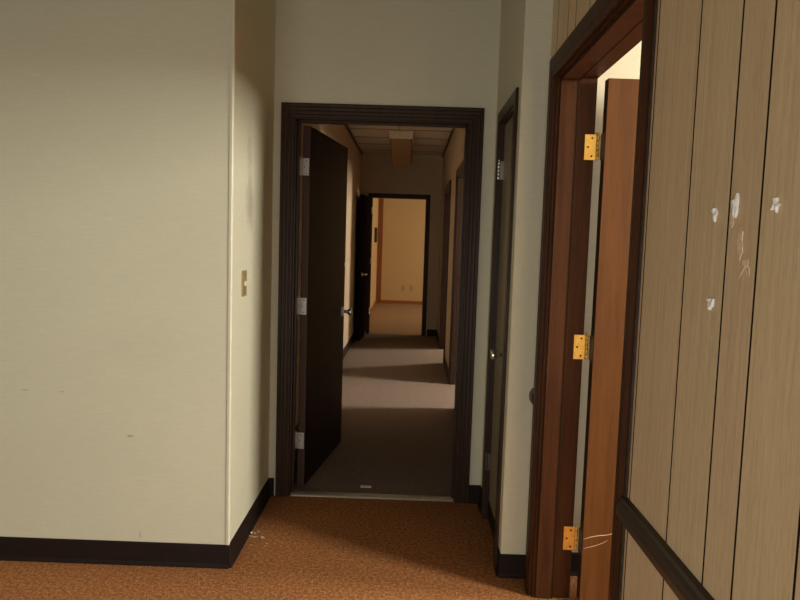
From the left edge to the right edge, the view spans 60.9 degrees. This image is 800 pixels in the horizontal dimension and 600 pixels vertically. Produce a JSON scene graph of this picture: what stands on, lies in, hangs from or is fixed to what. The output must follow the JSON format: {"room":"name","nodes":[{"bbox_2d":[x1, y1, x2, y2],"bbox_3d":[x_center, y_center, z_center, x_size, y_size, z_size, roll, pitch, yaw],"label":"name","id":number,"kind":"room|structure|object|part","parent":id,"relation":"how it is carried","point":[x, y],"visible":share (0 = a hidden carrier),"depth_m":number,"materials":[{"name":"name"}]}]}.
{"room":"office hallway","nodes":[
{"label":"office hallway","id":0,"kind":"room"},
{"bbox_2d":[0,0,275,544],"bbox_3d":[-2.411,-0.567,3.274,3.465,3.250,0.950,2,5,1],"label":"wall","id":1,"kind":"structure","parent":0,"point":[115,114],"depth_m":2.83,"materials":[{"name":"beige paint"}]},
{"bbox_2d":[226,0,234,544],"bbox_3d":[-0.689,-0.520,2.780,0.014,3.150,0.015,2,5,1],"label":"trim","id":2,"kind":"structure","parent":1,"relation":"attached to","point":[232,40],"depth_m":2.81,"materials":[{"name":"white paint"}]},
{"bbox_2d":[0,478,479,568],"bbox_3d":[-1.879,1.026,3.336,4.630,0.100,0.846,2,5,1],"label":"baseboard","id":3,"kind":"structure","parent":1,"relation":"attached to","point":[26,549],"depth_m":2.92,"materials":[{"name":"brown plastic"}]},
{"bbox_2d":[242,270,246,296],"bbox_3d":[-0.691,-0.074,3.027,0.012,0.115,0.072,2,5,1],"label":"light switch","id":4,"kind":"object","parent":1,"relation":"attached to","point":[244,272],"visible":1,"depth_m":3.02,"materials":[{"name":"beige plastic"}]},
{"bbox_2d":[0,303,577,599],"bbox_3d":[0.108,0.839,7.113,8.500,0.060,16.770,2,5,1],"label":"floor","id":5,"kind":"structure","parent":0,"point":[317,548],"depth_m":3.33,"materials":[{"name":"orange carpet"}]},
{"bbox_2d":[249,531,267,543],"bbox_3d":[-0.668,1.123,3.203,0.084,0.003,0.173,0,5,-16],"label":"lint","id":6,"kind":"object","parent":5,"relation":"on","point":[257,531],"visible":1,"depth_m":3.22},
{"bbox_2d":[360,485,370,487],"bbox_3d":[-0.197,1.075,3.921,0.062,0.006,0.030,2,5,1],"label":"paper scrap","id":7,"kind":"object","parent":5,"relation":"on","point":[361,486],"visible":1,"depth_m":3.92,"materials":[{"name":"white paper"}]},
{"bbox_2d":[290,491,453,501],"bbox_3d":[-0.155,1.087,3.777,0.900,0.009,0.068,2,5,1],"label":"threshold","id":8,"kind":"object","parent":5,"relation":"on","point":[295,493],"visible":1,"depth_m":3.76,"materials":[{"name":"metal"}]},
{"bbox_2d":[296,123,378,424],"bbox_3d":[-0.665,-0.804,9.502,0.150,2.750,11.550,2,5,1],"label":"wall","id":9,"kind":"structure","parent":0,"point":[339,133],"depth_m":8.66,"materials":[{"name":"beige paint"}]},
{"bbox_2d":[356,194,371,340],"bbox_3d":[-0.486,-0.471,9.787,0.100,2.023,0.808,2,5,6],"label":"door","id":10,"kind":"structure","parent":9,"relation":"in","point":[365,211],"depth_m":9.62,"materials":[{"name":"brown wood"}]},
{"bbox_2d":[296,329,448,431],"bbox_3d":[-0.094,0.755,7.079,1.210,0.100,6.430,2,5,1],"label":"baseboard","id":11,"kind":"structure","parent":9,"relation":"attached to","point":[430,332],"depth_m":9.00,"materials":[{"name":"brown plastic"}]},
{"bbox_2d":[374,228,377,241],"bbox_3d":[-0.492,-1.327,13.886,0.056,0.300,0.140,2,5,1],"label":"wall box","id":12,"kind":"object","parent":9,"relation":"attached to","point":[376,229],"visible":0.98,"depth_m":13.82,"materials":[{"name":"plastic"}]},
{"bbox_2d":[345,125,454,156],"bbox_3d":[-0.013,-1.860,6.841,1.210,0.024,6.450,2,5,1],"label":"trim","id":13,"kind":"structure","parent":9,"relation":"attached to","point":[346,126],"depth_m":8.44,"materials":[{"name":"brown painted metal"}]},
{"bbox_2d":[269,0,500,495],"bbox_3d":[-0.092,-0.528,3.660,1.165,3.250,0.120,2,5,1],"label":"wall","id":14,"kind":"structure","parent":0,"point":[432,53],"depth_m":3.54,"materials":[{"name":"beige paint"}]},
{"bbox_2d":[295,126,352,484],"bbox_3d":[-0.444,0.020,4.218,0.112,2.016,0.897,3,5,10],"label":"door","id":15,"kind":"structure","parent":14,"relation":"in","point":[324,162],"depth_m":4.07,"materials":[{"name":"brown wood"}]},
{"bbox_3d":[-0.355,0.079,4.603,0.061,0.052,0.052,3,5,9],"label":"knob","id":16,"kind":"part","parent":15,"relation":"part of","materials":[{"name":"silver metal"}]},
{"bbox_2d":[275,102,484,503],"bbox_3d":[-0.122,0.034,3.709,1.060,2.120,0.158,2,5,1],"label":"door frame","id":17,"kind":"structure","parent":14,"relation":"attached to","point":[293,115],"depth_m":3.62,"materials":[{"name":"brown wood"}]},
{"bbox_2d":[348,125,451,155],"bbox_3d":[-0.012,-1.895,6.838,1.210,0.056,6.450,2,5,1],"label":"ceiling","id":18,"kind":"structure","parent":0,"point":[370,139],"depth_m":8.49,"materials":[{"name":"tile"}]},
{"bbox_2d":[389,131,412,166],"bbox_3d":[0.017,-1.870,8.508,0.289,0.293,1.225,2,5,1],"label":"ceiling light","id":19,"kind":"object","parent":18,"relation":"attached to","point":[401,142],"visible":1,"depth_m":8.27,"materials":[{"name":"plastic"}]},
{"bbox_2d":[360,153,442,335],"bbox_3d":[-0.005,-0.847,10.226,1.210,2.750,0.120,2,5,1],"label":"wall","id":20,"kind":"structure","parent":0,"point":[424,175],"depth_m":10.09,"materials":[{"name":"beige paint"}]},
{"bbox_2d":[368,193,430,335],"bbox_3d":[-0.039,-0.530,10.254,0.923,2.111,0.158,2,5,1],"label":"door frame","id":21,"kind":"structure","parent":20,"relation":"attached to","point":[427,198],"depth_m":10.16,"materials":[{"name":"brown wood"}]},
{"bbox_2d":[381,198,425,300],"bbox_3d":[1.645,-1.237,15.288,4.600,2.750,0.120,2,5,1],"label":"wall","id":22,"kind":"structure","parent":0,"point":[403,238],"depth_m":15.26,"materials":[{"name":"beige paint"}]},
{"bbox_2d":[376,198,383,302],"bbox_3d":[-0.455,-1.149,15.255,0.110,2.450,0.022,2,5,1],"label":"trim","id":23,"kind":"structure","parent":22,"relation":"attached to","point":[381,200],"depth_m":15.25,"materials":[{"name":"brown wood"}]},
{"bbox_2d":[370,300,421,313],"bbox_3d":[1.581,0.312,12.903,4.330,0.075,4.900,2,5,1],"label":"baseboard","id":24,"kind":"structure","parent":22,"relation":"attached to","point":[382,301],"depth_m":15.35,"materials":[{"name":"brown wood"}]},
{"bbox_2d":[437,0,553,554],"bbox_3d":[0.603,-0.755,6.516,0.140,3.250,7.510,2,5,1],"label":"wall","id":25,"kind":"structure","parent":0,"point":[525,25],"depth_m":2.83,"materials":[{"name":"beige paint"}]},
{"bbox_2d":[439,180,450,363],"bbox_3d":[0.624,-0.361,8.452,0.158,2.130,1.180,2,5,1],"label":"door frame","id":26,"kind":"structure","parent":25,"relation":"attached to","point":[447,192],"depth_m":8.93,"materials":[{"name":"brown wood"}]},
{"bbox_2d":[448,159,463,384],"bbox_3d":[0.591,-0.169,6.236,0.158,2.130,1.130,2,5,1],"label":"door frame","id":27,"kind":"structure","parent":25,"relation":"attached to","point":[459,172],"depth_m":6.72,"materials":[{"name":"brown wood"}]},
{"bbox_2d":[484,116,512,537],"bbox_3d":[0.464,0.151,3.198,0.106,1.988,0.462,2,5,1],"label":"door","id":28,"kind":"structure","parent":25,"relation":"in","point":[503,167],"depth_m":3.29,"materials":[{"name":"brown wood"}]},
{"bbox_3d":[0.437,0.245,3.042,0.063,0.050,0.050,2,5,1],"label":"knob","id":29,"kind":"part","parent":28,"relation":"part of","materials":[{"name":"silver metal"}]},
{"bbox_2d":[481,87,518,567],"bbox_3d":[0.484,0.125,3.193,0.064,2.067,0.589,2,5,1],"label":"door frame","id":30,"kind":"structure","parent":25,"relation":"attached to","point":[510,109],"depth_m":3.35,"materials":[{"name":"brown wood"}]},
{"bbox_2d":[478,485,525,578],"bbox_3d":[0.482,1.102,3.313,0.126,0.100,0.836,2,5,1],"label":"baseboard","id":31,"kind":"structure","parent":25,"relation":"attached to","point":[508,565],"depth_m":2.91,"materials":[{"name":"brown plastic"}]},
{"bbox_2d":[572,41,641,551],"bbox_3d":[2.483,-0.377,2.852,3.730,3.250,0.120,2,5,1],"label":"wall","id":32,"kind":"structure","parent":0,"point":[628,66],"depth_m":2.83,"materials":[{"name":"white paint"}]},
{"bbox_2d":[570,552,578,575],"bbox_3d":[2.443,1.197,2.921,3.510,0.100,0.016,2,5,1],"label":"baseboard","id":33,"kind":"structure","parent":32,"relation":"attached to","point":[574,559],"depth_m":2.94,"materials":[{"name":"brown plastic"}]},
{"bbox_2d":[551,0,799,599],"bbox_3d":[0.633,-0.254,0.772,0.150,3.250,4.100,2,5,1],"label":"wall","id":34,"kind":"structure","parent":0,"point":[714,469],"depth_m":1.18,"materials":[{"name":"beige wood"}]},
{"bbox_2d":[529,388,533,403],"bbox_3d":[0.550,0.401,2.816,0.022,0.065,0.053,2,5,1],"label":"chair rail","id":35,"kind":"object","parent":34,"relation":"attached to","point":[531,392],"visible":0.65,"depth_m":2.81,"materials":[{"name":"brown wood"}]},
{"bbox_2d":[524,0,657,599],"bbox_3d":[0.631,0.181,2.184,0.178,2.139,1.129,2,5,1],"label":"door frame","id":36,"kind":"structure","parent":34,"relation":"attached to","point":[610,29],"depth_m":2.62,"materials":[{"name":"brown wood"}]},
{"bbox_3d":[0.679,0.957,2.731,0.046,0.096,0.003,2,5,1],"label":"hinge plate","id":37,"kind":"part","parent":36,"relation":"part of","materials":[{"name":"gold metal"}]},
{"bbox_3d":[0.704,0.184,2.664,0.046,0.096,0.003,2,5,1],"label":"hinge plate","id":38,"kind":"part","parent":36,"relation":"part of","materials":[{"name":"gold metal"}]},
{"bbox_3d":[0.727,-0.584,2.597,0.046,0.096,0.003,2,5,1],"label":"hinge plate","id":39,"kind":"part","parent":36,"relation":"part of","materials":[{"name":"gold metal"}]},
{"bbox_2d":[574,78,638,599],"bbox_3d":[1.204,0.201,2.613,0.963,2.030,0.114,2,5,0],"label":"door","id":40,"kind":"structure","parent":34,"relation":"in","point":[618,136],"depth_m":2.61,"materials":[{"name":"orange wood"}]},
{"bbox_2d":[616,496,714,599],"bbox_3d":[0.511,0.626,0.221,0.022,0.065,2.848,2,5,1],"label":"chair rail","id":41,"kind":"object","parent":34,"relation":"attached to","point":[675,573],"visible":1,"depth_m":1.37,"materials":[{"name":"brown wood"}]},
{"bbox_2d":[706,298,713,309],"bbox_3d":[0.552,0.007,1.210,0.008,0.022,0.020,2,5,1],"label":"scrap","id":42,"kind":"object","parent":34,"relation":"attached to","point":[710,304],"visible":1,"depth_m":1.21,"materials":[{"name":"white paper"}]},
{"bbox_2d":[711,208,717,221],"bbox_3d":[0.557,-0.151,1.205,0.008,0.026,0.017,2,5,1],"label":"scrap","id":43,"kind":"object","parent":34,"relation":"attached to","point":[714,211],"visible":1,"depth_m":1.20,"materials":[{"name":"white paper"}]},
{"bbox_2d":[729,213,733,228],"bbox_3d":[0.559,-0.138,1.142,0.003,0.038,0.018,2,5,1],"label":"torn patch","id":44,"kind":"object","parent":34,"relation":"attached to","point":[732,217],"visible":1,"depth_m":1.14,"materials":[{"name":"brown wood"}]},
{"bbox_2d":[731,193,738,217],"bbox_3d":[0.556,-0.157,1.129,0.008,0.042,0.018,2,5,1],"label":"scrap","id":45,"kind":"object","parent":34,"relation":"attached to","point":[734,203],"visible":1,"depth_m":1.12,"materials":[{"name":"white paper"}]},
{"bbox_2d":[737,228,742,259],"bbox_3d":[0.557,-0.091,1.112,0.003,0.056,0.022,2,5,1],"label":"torn patch","id":46,"kind":"object","parent":34,"relation":"attached to","point":[740,235],"visible":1,"depth_m":1.11,"materials":[{"name":"brown wood"}]},
{"bbox_2d":[738,259,749,279],"bbox_3d":[0.555,-0.048,1.095,0.003,0.036,0.038,2,5,1],"label":"torn patch","id":47,"kind":"object","parent":34,"relation":"attached to","point":[745,263],"visible":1,"depth_m":1.09,"materials":[{"name":"brown wood"}]},
{"bbox_2d":[770,197,781,212],"bbox_3d":[0.555,-0.140,1.002,0.008,0.023,0.024,2,5,1],"label":"scrap","id":48,"kind":"object","parent":34,"relation":"attached to","point":[775,204],"visible":1,"depth_m":1.00,"materials":[{"name":"white paper"}]}
]}

